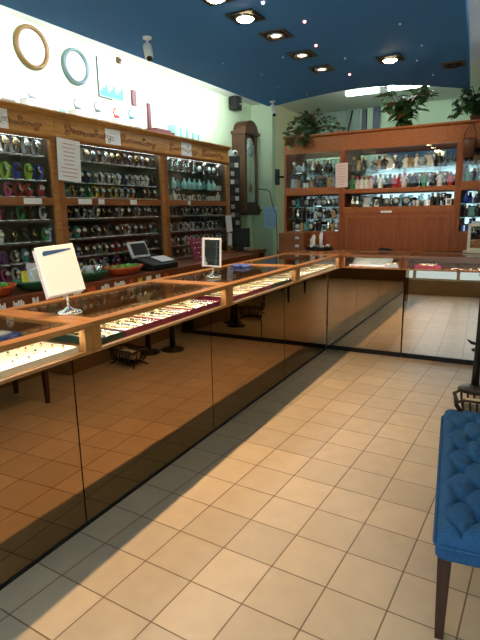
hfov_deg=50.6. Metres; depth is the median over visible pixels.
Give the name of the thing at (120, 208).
wristwatch
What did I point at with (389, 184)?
figurine
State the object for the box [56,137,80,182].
paper notice
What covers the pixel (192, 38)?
ceiling
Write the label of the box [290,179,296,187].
photo frame
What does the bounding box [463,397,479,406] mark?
newspaper
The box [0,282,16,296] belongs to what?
bowl
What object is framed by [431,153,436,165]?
goblet
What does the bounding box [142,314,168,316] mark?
bracelet
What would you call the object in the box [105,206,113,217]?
wristwatch
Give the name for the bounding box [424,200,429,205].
gift box
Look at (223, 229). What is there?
shelf
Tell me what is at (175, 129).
package
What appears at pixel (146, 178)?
wristwatch
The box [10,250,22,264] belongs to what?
wristwatch
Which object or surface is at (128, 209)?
wristwatch
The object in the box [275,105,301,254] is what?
wall
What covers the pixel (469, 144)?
basket
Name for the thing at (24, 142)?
wristwatch
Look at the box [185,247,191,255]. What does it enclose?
wristwatch
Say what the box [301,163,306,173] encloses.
vase
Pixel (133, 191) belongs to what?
wristwatch
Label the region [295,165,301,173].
clock
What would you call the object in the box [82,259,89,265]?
wristwatch
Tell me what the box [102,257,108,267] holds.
wristwatch
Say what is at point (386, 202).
clock
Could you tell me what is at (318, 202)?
clock
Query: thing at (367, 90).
lamp
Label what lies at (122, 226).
wristwatch
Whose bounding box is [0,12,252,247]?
wall
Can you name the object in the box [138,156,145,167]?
wristwatch
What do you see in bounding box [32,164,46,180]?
wristwatch
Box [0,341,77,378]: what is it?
tray
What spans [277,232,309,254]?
drawer box
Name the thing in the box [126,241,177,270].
cash register
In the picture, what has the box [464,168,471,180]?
figurine
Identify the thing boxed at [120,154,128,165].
wristwatch
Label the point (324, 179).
figurine
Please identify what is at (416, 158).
figurine
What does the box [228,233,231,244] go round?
paper notice
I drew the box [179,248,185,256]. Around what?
wristwatch
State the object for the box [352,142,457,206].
mirror
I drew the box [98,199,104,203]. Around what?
price tag
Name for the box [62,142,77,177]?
print
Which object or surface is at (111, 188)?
wristwatch
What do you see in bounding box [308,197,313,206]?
figurine
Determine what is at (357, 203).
vase
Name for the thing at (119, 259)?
wristwatch
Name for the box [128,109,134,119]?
swan figurine
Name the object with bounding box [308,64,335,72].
recessed light
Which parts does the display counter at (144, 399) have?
post, rail, rail, door, post, mirror panel, glass, rail, rail, rail, post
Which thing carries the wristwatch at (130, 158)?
on the display cabinet at (90, 132)
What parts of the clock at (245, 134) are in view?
door frame, panel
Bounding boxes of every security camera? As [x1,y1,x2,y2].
[143,35,152,61]
[269,101,275,116]
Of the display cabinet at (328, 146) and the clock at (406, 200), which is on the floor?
the display cabinet at (328, 146)
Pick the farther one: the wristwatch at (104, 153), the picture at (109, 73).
the picture at (109, 73)
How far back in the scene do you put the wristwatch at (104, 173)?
4.45 m
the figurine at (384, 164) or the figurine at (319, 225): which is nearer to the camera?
the figurine at (384, 164)
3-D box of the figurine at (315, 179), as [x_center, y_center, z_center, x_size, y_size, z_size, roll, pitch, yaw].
[0.968,-1.776,6.509,0.092,0.152,0.064,9,16,40]
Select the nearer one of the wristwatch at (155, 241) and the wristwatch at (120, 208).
the wristwatch at (120, 208)
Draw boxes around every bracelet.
[103,325,133,327]
[116,322,140,326]
[124,320,146,323]
[130,318,155,320]
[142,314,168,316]
[150,312,177,314]
[164,309,189,310]
[181,304,206,305]
[193,300,213,302]
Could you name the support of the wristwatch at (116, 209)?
on the display cabinet at (90, 132)
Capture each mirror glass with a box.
[204,240,219,265]
[470,226,479,247]
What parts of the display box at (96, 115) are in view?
lid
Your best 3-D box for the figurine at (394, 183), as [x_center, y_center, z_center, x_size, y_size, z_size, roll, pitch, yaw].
[1.843,-1.654,6.050,0.092,0.153,0.064,6,14,32]
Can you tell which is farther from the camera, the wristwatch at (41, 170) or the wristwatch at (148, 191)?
the wristwatch at (148, 191)
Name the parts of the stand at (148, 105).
post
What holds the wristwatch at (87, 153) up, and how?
on the display cabinet at (90, 132)
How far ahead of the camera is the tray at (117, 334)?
2.32 m
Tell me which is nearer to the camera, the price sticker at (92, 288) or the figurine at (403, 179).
the price sticker at (92, 288)
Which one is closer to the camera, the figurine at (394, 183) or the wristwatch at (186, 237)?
the wristwatch at (186, 237)
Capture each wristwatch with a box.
[0,135,11,153]
[0,161,13,179]
[0,230,5,244]
[0,251,9,265]
[1,269,10,281]
[3,182,14,196]
[5,206,14,220]
[7,229,19,243]
[9,137,22,154]
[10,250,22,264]
[11,267,20,280]
[12,162,23,179]
[14,183,25,196]
[16,206,25,220]
[19,229,29,242]
[21,138,32,155]
[21,249,30,263]
[24,163,34,180]
[25,183,35,196]
[27,206,37,219]
[29,228,39,241]
[31,140,43,156]
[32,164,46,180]
[37,184,45,197]
[38,206,48,219]
[41,228,50,241]
[65,185,70,197]
[67,206,73,218]
[68,185,78,197]
[68,226,74,239]
[70,206,79,218]
[73,226,81,238]
[74,245,81,256]
[76,185,85,197]
[78,171,84,183]
[78,206,87,218]
[80,149,90,161]
[80,226,87,238]
[81,245,90,256]
[82,171,91,183]
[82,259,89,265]
[84,186,92,197]
[85,225,96,237]
[86,206,94,218]
[88,150,96,162]
[88,244,96,255]
[90,171,98,183]
[91,186,100,198]
[92,206,100,217]
[93,225,100,237]
[94,150,102,162]
[94,243,102,254]
[97,172,104,184]
[97,186,106,198]
[99,206,107,217]
[99,225,108,236]
[100,243,109,253]
[101,151,109,163]
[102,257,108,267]
[103,172,112,184]
[104,187,112,198]
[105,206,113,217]
[106,225,114,236]
[107,173,117,184]
[108,152,115,164]
[108,242,114,253]
[109,256,115,264]
[110,187,118,198]
[111,206,119,217]
[112,224,120,235]
[113,242,121,252]
[114,153,121,164]
[115,173,121,185]
[115,256,120,264]
[116,187,124,198]
[118,206,125,217]
[119,224,126,235]
[119,241,126,251]
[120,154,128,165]
[121,174,129,185]
[121,255,127,263]
[123,187,130,198]
[123,206,130,217]
[124,155,132,166]
[124,224,131,234]
[127,174,134,185]
[128,188,136,198]
[129,206,135,216]
[130,224,138,234]
[132,155,139,166]
[133,175,139,185]
[134,188,139,198]
[134,206,141,216]
[136,223,142,234]
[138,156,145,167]
[138,175,144,186]
[139,188,145,198]
[139,206,147,216]
[139,223,147,233]
[141,157,149,167]
[143,176,150,186]
[143,188,151,199]
[145,206,151,216]
[146,223,152,233]
[147,239,154,248]
[148,157,155,168]
[149,176,155,186]
[150,189,156,199]
[150,206,157,216]
[151,223,156,232]
[152,238,157,248]
[172,222,178,231]
[173,237,180,245]
[173,248,179,257]
[179,236,184,244]
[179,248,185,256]
[183,207,188,215]
[183,222,189,230]
[183,236,189,244]
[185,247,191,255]
[188,207,195,215]
[189,222,195,230]
[204,221,209,229]
[216,207,222,214]
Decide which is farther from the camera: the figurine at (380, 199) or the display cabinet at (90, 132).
the figurine at (380, 199)
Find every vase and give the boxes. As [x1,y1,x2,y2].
[295,209,299,218]
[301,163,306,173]
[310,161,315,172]
[325,221,330,230]
[326,196,330,205]
[349,196,354,206]
[355,196,359,206]
[462,191,469,202]
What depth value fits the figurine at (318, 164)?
6.45 m
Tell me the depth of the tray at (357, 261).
5.29 m
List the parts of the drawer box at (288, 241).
drawer, drawer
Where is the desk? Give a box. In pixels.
[231,248,265,257]
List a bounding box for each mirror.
[32,243,85,315]
[202,238,221,277]
[296,151,339,229]
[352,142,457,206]
[460,141,479,229]
[463,221,479,252]
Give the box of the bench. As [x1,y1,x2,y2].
[433,409,479,639]
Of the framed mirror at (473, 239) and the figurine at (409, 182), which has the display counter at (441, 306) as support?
the framed mirror at (473, 239)
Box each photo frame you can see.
[175,178,181,188]
[200,181,206,189]
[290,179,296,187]
[296,198,301,206]
[304,222,309,230]
[313,210,318,218]
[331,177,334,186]
[363,196,370,206]
[386,158,393,168]
[424,154,432,166]
[467,206,475,216]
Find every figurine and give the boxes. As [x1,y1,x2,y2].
[27,86,36,98]
[73,98,80,109]
[94,101,100,112]
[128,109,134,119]
[291,209,295,218]
[295,177,300,187]
[299,220,304,230]
[300,208,304,218]
[304,208,308,218]
[308,177,313,187]
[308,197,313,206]
[312,175,317,186]
[315,160,321,172]
[317,176,321,186]
[317,221,322,230]
[321,175,327,186]
[324,160,331,171]
[326,175,332,186]
[326,209,330,217]
[330,221,334,230]
[331,208,335,217]
[349,157,356,170]
[349,175,355,188]
[354,176,359,188]
[355,157,361,170]
[358,176,365,188]
[360,157,366,169]
[364,176,368,188]
[367,176,373,188]
[372,175,378,187]
[375,155,382,169]
[376,174,384,187]
[378,194,384,206]
[380,155,388,168]
[386,174,392,187]
[391,175,397,187]
[396,173,401,186]
[400,172,408,186]
[402,154,408,167]
[406,173,411,186]
[407,154,414,167]
[410,172,417,186]
[413,154,419,166]
[420,172,428,186]
[428,193,435,204]
[430,172,437,185]
[434,193,441,204]
[435,152,443,165]
[436,171,443,185]
[446,171,454,185]
[461,204,468,216]
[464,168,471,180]
[465,157,472,164]
[470,168,477,180]
[472,152,478,163]
[474,204,479,216]
[475,190,479,202]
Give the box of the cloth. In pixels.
[230,263,250,267]
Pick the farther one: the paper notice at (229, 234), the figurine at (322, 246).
the paper notice at (229, 234)
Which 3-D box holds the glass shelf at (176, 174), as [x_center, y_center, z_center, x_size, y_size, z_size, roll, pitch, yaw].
[-0.631,-1.641,5.718,0.318,0.008,1.266,5,14,28]
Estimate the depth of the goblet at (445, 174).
5.76 m
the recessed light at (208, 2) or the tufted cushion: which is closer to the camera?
the tufted cushion
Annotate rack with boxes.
[229,150,240,249]
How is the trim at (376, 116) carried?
attached to the wall at (440, 110)
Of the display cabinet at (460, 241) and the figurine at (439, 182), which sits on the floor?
the display cabinet at (460, 241)
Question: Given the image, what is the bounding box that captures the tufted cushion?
[435,409,479,552]
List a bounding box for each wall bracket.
[116,57,121,64]
[275,169,283,184]
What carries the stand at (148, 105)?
on the display cabinet at (212, 154)
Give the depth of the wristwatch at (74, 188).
4.13 m
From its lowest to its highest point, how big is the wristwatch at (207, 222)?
0.099 m
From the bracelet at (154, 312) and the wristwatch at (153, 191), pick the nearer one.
the bracelet at (154, 312)
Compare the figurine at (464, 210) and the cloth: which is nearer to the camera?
the cloth
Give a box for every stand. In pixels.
[129,292,158,306]
[146,103,174,134]
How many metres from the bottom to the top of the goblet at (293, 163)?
0.161 m
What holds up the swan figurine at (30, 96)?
on the display box at (28, 101)
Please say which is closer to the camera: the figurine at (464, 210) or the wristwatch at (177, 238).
the wristwatch at (177, 238)
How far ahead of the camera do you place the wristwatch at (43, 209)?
3.88 m
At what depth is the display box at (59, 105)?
4.02 m
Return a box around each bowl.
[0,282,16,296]
[11,263,42,290]
[79,264,108,281]
[103,263,142,275]
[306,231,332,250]
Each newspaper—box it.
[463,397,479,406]
[464,403,479,409]
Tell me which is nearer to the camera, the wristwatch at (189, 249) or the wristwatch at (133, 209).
the wristwatch at (133, 209)
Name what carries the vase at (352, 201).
on the display cabinet at (432, 227)
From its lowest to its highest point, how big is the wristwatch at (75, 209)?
0.105 m
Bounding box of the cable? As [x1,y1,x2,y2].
[259,189,277,250]
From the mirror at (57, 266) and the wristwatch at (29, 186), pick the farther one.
the wristwatch at (29, 186)
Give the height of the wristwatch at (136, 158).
0.105 m
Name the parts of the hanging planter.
handle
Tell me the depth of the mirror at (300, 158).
6.77 m
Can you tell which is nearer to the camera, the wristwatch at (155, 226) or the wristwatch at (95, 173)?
the wristwatch at (95, 173)
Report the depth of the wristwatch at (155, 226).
5.09 m
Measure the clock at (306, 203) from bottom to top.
0.097 m
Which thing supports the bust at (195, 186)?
on the display cabinet at (212, 154)
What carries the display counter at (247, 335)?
on the floor
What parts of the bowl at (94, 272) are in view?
dish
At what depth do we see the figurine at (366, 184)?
6.20 m
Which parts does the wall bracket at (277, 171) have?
plate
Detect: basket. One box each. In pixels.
[452,389,479,412]
[462,137,477,157]
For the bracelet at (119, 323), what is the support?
on the tray at (150, 324)
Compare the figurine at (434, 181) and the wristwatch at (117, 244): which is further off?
the figurine at (434, 181)
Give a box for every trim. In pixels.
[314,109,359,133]
[361,107,380,129]
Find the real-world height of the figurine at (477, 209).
0.145 m
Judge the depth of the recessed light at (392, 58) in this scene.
4.16 m
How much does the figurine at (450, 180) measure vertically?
0.158 m
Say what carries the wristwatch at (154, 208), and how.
on the display cabinet at (90, 132)
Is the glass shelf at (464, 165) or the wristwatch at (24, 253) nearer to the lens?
the wristwatch at (24, 253)
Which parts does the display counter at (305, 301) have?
rail, rail, glass, mirror panel, rail, rail, rail, post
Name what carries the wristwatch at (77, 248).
on the display cabinet at (90, 132)
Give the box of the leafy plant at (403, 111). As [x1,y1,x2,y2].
[374,86,438,126]
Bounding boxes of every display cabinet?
[0,99,104,308]
[53,111,200,287]
[163,134,258,269]
[283,132,342,325]
[341,121,461,250]
[454,119,479,250]
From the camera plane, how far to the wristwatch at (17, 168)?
3.65 m
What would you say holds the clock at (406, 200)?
on the display cabinet at (432, 227)
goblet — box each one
[201,163,205,173]
[291,161,296,173]
[392,154,398,168]
[416,172,422,186]
[426,172,432,185]
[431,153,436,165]
[441,193,446,204]
[442,171,448,185]
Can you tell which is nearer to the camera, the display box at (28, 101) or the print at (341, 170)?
the display box at (28, 101)
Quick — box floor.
[0,326,479,639]
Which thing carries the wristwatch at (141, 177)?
on the display cabinet at (90, 132)
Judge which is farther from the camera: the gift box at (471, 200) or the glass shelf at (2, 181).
the gift box at (471, 200)
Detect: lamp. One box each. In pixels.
[345,86,380,95]
[387,86,420,90]
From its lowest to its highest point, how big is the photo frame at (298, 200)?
0.115 m
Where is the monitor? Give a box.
[232,228,249,251]
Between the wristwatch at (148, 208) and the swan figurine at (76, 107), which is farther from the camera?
the wristwatch at (148, 208)
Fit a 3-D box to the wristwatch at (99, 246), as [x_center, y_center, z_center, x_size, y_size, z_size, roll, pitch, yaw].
[-1.246,-0.622,4.452,0.081,0.099,0.046,8,15,36]
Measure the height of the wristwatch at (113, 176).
0.105 m
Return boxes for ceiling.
[0,0,470,106]
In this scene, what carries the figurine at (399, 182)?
on the display cabinet at (432, 227)
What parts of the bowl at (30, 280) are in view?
dish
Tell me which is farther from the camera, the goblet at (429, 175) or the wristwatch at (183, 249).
the goblet at (429, 175)
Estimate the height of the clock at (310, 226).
0.106 m
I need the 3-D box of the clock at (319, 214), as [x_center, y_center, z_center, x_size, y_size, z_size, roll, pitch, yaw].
[1.032,-1.359,6.575,0.078,0.088,0.034,3,13,20]
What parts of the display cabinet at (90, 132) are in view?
panel, cornice, moulding, rail, panel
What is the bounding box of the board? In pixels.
[189,237,206,261]
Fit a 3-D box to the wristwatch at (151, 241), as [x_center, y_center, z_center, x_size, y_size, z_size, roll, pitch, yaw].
[-0.895,-0.759,5.066,0.081,0.099,0.046,8,15,37]
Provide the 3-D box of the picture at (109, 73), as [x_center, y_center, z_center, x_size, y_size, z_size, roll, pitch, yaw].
[-1.237,-2.290,4.849,0.016,0.348,0.348,5,14,28]
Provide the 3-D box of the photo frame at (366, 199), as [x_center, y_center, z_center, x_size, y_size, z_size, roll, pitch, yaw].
[1.572,-1.462,6.269,0.094,0.128,0.060,8,15,37]
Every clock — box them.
[12,24,49,70]
[61,47,89,84]
[196,165,201,173]
[206,167,210,174]
[211,167,215,174]
[231,120,261,214]
[291,200,296,206]
[294,223,300,230]
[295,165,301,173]
[304,199,309,206]
[307,223,313,230]
[316,199,321,206]
[317,212,322,218]
[321,199,326,206]
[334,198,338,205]
[365,160,373,169]
[383,198,389,205]
[392,197,399,205]
[402,196,410,205]
[418,157,426,166]
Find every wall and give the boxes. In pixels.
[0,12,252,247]
[251,104,275,256]
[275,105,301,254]
[302,97,479,134]
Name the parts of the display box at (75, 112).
lid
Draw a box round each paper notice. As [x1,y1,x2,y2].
[0,108,8,128]
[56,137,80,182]
[105,128,120,145]
[181,142,191,156]
[225,215,232,231]
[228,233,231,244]
[264,207,277,227]
[335,163,347,187]
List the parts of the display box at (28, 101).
lid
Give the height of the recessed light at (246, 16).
0.036 m
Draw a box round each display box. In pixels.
[0,88,19,102]
[20,97,53,109]
[45,98,67,112]
[68,109,92,117]
[92,112,111,121]
[112,118,128,125]
[128,119,143,128]
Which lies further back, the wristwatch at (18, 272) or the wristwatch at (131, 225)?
the wristwatch at (131, 225)
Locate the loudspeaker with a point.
(235, 102)
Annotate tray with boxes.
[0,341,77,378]
[51,328,124,344]
[100,316,160,336]
[132,307,192,324]
[165,299,219,314]
[193,290,251,300]
[233,283,271,294]
[250,277,290,287]
[271,272,311,279]
[289,268,324,274]
[303,264,335,270]
[306,246,332,250]
[349,258,392,266]
[385,262,397,267]
[414,263,443,268]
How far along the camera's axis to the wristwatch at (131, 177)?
4.72 m
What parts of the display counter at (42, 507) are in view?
rail, rail, rail, post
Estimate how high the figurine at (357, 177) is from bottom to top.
0.155 m
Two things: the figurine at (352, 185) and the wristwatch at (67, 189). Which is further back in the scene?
the figurine at (352, 185)
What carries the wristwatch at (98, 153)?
on the display cabinet at (90, 132)
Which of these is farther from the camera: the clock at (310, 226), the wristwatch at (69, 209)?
the clock at (310, 226)
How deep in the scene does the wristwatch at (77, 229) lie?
4.20 m
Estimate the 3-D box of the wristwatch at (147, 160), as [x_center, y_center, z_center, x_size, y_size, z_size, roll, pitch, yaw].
[-0.915,-1.522,4.907,0.086,0.105,0.049,6,14,29]
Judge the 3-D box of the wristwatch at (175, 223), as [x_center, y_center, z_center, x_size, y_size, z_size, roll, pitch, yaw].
[-0.692,-0.994,5.428,0.081,0.099,0.046,8,15,36]
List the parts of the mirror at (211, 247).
frame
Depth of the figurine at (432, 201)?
5.88 m
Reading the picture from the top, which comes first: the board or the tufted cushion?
the board
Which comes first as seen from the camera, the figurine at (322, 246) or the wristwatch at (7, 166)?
the wristwatch at (7, 166)
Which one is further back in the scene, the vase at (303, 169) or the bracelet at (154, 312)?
the vase at (303, 169)
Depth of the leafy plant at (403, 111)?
5.90 m
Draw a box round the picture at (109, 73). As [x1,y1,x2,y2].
[95,56,123,101]
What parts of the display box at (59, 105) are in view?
lid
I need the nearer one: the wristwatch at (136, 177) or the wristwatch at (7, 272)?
the wristwatch at (7, 272)
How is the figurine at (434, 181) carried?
on the display cabinet at (432, 227)
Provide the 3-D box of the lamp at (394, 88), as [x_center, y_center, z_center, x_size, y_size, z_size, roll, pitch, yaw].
[2.084,-2.822,6.072,0.640,0.090,0.060,5,14,28]
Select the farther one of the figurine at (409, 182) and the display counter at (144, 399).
the figurine at (409, 182)
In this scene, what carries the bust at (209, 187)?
on the display cabinet at (212, 154)
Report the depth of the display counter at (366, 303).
5.32 m
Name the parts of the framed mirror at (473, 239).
frame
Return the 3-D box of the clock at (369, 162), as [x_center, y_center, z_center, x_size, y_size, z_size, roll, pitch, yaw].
[1.567,-1.881,6.170,0.108,0.121,0.046,9,16,40]
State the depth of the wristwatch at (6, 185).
3.60 m
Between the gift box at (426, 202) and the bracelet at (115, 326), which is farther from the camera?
the gift box at (426, 202)
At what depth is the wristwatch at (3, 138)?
3.54 m
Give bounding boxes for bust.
[170,177,176,187]
[171,190,176,199]
[181,178,186,188]
[187,179,192,188]
[192,179,197,189]
[197,179,201,189]
[206,180,211,189]
[211,181,215,190]
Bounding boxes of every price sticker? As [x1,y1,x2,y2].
[13,300,24,306]
[32,297,38,302]
[87,286,95,291]
[114,281,124,286]
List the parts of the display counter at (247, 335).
door, rail, rail, glass, post, mirror panel, rail, rail, rail, post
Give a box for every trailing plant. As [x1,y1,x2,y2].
[282,108,345,148]
[447,86,479,119]
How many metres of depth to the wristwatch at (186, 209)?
5.56 m
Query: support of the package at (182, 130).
on the display cabinet at (212, 154)
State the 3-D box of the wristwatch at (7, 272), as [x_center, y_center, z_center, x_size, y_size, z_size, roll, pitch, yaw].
[-1.685,-0.316,3.655,0.085,0.103,0.048,5,14,28]
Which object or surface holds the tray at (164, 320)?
on the display counter at (144, 399)
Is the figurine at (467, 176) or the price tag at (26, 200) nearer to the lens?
the price tag at (26, 200)
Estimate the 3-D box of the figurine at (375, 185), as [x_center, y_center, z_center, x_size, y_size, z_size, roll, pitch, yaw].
[1.647,-1.679,6.158,0.099,0.164,0.069,10,16,41]
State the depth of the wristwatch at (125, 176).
4.65 m
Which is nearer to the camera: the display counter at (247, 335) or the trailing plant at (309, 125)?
the display counter at (247, 335)
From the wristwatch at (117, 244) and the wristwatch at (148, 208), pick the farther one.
the wristwatch at (148, 208)
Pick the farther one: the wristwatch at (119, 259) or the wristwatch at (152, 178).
the wristwatch at (152, 178)
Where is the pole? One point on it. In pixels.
(474, 385)
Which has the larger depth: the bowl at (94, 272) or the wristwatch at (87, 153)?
the wristwatch at (87, 153)
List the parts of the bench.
leg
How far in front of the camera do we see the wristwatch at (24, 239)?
3.75 m
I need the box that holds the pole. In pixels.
[458,274,479,395]
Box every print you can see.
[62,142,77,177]
[337,166,345,184]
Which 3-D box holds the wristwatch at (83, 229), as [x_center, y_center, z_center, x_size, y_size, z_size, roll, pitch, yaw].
[-1.323,-0.740,4.281,0.049,0.105,0.086,-13,17,-43]
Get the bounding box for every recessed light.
[201,0,233,5]
[225,8,264,24]
[258,27,293,41]
[286,49,316,59]
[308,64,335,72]
[376,53,403,63]
[441,59,466,68]
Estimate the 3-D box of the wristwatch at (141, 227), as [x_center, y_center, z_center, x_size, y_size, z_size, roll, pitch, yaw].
[-0.975,-0.878,4.898,0.086,0.105,0.049,4,13,23]
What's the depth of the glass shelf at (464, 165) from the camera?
5.76 m
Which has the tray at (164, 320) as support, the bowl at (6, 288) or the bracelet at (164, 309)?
the bracelet at (164, 309)
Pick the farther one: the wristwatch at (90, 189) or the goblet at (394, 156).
the goblet at (394, 156)
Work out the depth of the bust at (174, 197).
5.36 m
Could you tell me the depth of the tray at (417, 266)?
4.86 m
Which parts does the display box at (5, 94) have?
lid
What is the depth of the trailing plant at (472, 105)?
5.58 m
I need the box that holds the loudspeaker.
[229,95,241,110]
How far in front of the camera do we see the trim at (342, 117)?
7.87 m
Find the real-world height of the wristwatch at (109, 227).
0.105 m
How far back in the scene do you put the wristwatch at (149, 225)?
5.02 m
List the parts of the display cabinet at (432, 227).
panel, door panel, rail, rail, cornice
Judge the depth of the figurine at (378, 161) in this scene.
6.09 m
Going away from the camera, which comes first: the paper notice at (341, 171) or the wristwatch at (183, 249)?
the wristwatch at (183, 249)
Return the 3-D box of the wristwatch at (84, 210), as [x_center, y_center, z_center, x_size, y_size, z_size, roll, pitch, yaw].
[-1.322,-0.900,4.246,0.086,0.105,0.049,5,13,25]
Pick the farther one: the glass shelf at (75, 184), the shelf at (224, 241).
the shelf at (224, 241)
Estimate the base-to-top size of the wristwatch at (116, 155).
0.105 m
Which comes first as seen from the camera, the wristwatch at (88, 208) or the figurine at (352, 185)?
the wristwatch at (88, 208)
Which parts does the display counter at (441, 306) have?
post, rail, rail, glass, rail, door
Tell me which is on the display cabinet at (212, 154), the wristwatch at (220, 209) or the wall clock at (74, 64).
the wristwatch at (220, 209)
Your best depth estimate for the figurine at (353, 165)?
6.22 m
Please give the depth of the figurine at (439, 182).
5.80 m
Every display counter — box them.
[0,280,229,525]
[0,311,94,590]
[152,264,298,431]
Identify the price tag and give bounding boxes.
[24,198,41,203]
[78,199,91,203]
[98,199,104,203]
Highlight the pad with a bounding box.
[0,330,21,341]
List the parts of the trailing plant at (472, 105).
pot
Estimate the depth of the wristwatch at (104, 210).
4.44 m
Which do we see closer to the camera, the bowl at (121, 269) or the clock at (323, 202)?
the bowl at (121, 269)
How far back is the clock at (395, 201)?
6.08 m
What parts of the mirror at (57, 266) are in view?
plate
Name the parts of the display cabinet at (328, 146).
panel, rail, rail, cornice, door panel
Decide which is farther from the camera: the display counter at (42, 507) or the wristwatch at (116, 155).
the wristwatch at (116, 155)
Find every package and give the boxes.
[168,125,179,135]
[180,127,185,137]
[186,130,191,138]
[192,132,197,139]
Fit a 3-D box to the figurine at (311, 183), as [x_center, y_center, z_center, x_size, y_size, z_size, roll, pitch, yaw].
[0.915,-1.774,6.537,0.083,0.138,0.058,7,15,34]
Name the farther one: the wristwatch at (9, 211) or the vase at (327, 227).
the vase at (327, 227)
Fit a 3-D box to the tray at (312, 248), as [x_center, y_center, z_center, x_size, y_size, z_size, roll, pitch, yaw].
[0.904,-0.816,5.786,0.310,0.030,0.310,5,14,28]
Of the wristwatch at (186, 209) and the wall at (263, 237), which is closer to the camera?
the wristwatch at (186, 209)
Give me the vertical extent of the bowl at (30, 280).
0.180 m
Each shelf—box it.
[0,153,46,161]
[0,179,43,184]
[0,220,53,222]
[0,240,55,246]
[0,259,34,268]
[65,183,158,188]
[68,217,160,220]
[70,233,161,241]
[77,248,162,259]
[81,161,156,171]
[168,170,220,177]
[169,188,219,192]
[170,215,225,217]
[171,228,225,233]
[171,240,226,247]
[287,172,334,175]
[348,165,455,172]
[463,164,479,167]
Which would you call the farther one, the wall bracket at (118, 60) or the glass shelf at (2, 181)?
the wall bracket at (118, 60)
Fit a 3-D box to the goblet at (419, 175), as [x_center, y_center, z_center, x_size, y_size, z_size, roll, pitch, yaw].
[2.095,-1.639,5.928,0.079,0.165,0.079,3,13,20]
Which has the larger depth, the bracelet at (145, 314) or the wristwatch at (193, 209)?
the wristwatch at (193, 209)
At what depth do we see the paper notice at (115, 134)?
4.39 m
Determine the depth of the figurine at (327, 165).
6.38 m
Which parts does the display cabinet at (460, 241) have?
panel, door panel, rail, cornice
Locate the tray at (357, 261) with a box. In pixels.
[349,258,392,266]
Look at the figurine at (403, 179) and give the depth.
5.98 m
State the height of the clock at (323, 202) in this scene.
0.096 m
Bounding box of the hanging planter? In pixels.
[462,122,477,157]
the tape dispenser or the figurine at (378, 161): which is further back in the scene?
the figurine at (378, 161)
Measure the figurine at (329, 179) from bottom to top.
0.146 m
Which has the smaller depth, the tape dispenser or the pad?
the pad
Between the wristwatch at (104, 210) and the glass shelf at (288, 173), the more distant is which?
the glass shelf at (288, 173)
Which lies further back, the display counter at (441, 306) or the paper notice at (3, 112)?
the display counter at (441, 306)
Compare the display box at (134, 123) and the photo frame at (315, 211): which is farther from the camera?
the photo frame at (315, 211)
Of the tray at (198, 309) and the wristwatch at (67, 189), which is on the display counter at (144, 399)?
the tray at (198, 309)
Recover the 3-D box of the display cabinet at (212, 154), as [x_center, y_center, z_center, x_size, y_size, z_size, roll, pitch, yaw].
[-0.423,-0.847,5.781,0.780,2.262,1.309,5,14,28]
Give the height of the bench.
0.474 m
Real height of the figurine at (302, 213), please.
0.132 m
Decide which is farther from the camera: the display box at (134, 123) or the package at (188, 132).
the package at (188, 132)
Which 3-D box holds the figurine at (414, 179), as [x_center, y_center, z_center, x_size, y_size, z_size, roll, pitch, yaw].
[2.046,-1.646,5.955,0.102,0.169,0.071,10,16,42]
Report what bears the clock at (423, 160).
on the display cabinet at (432, 227)
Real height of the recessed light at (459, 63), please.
0.020 m
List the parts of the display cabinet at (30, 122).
panel, rail, moulding, cornice, panel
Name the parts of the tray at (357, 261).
lid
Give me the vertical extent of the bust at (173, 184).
0.116 m
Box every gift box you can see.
[303,183,308,187]
[413,200,420,205]
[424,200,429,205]
[461,225,467,230]
[469,197,475,202]
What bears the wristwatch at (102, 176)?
on the display cabinet at (90, 132)
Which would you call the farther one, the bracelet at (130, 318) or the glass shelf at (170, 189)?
the glass shelf at (170, 189)
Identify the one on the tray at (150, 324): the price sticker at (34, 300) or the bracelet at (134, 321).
the bracelet at (134, 321)
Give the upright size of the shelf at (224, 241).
0.014 m
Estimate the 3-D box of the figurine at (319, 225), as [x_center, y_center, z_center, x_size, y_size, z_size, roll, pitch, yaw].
[1.035,-1.223,6.603,0.078,0.130,0.054,1,12,12]
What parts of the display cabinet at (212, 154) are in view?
panel, moulding, cornice, rail, panel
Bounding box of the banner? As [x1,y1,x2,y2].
[131,89,136,105]
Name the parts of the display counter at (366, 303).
post, rail, mirror panel, rail, rail, door, glass, post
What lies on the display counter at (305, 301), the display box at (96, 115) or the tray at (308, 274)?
the tray at (308, 274)
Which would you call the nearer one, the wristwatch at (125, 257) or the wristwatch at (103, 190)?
the wristwatch at (103, 190)
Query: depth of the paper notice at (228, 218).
6.24 m
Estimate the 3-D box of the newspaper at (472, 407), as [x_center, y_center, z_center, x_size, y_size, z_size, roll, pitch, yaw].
[1.739,0.616,3.646,0.240,0.020,0.131,3,13,20]
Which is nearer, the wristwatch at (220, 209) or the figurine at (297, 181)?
the wristwatch at (220, 209)
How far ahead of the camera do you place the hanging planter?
5.39 m
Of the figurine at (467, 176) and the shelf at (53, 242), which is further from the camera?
the figurine at (467, 176)
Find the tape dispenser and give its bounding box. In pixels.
[378,247,391,250]

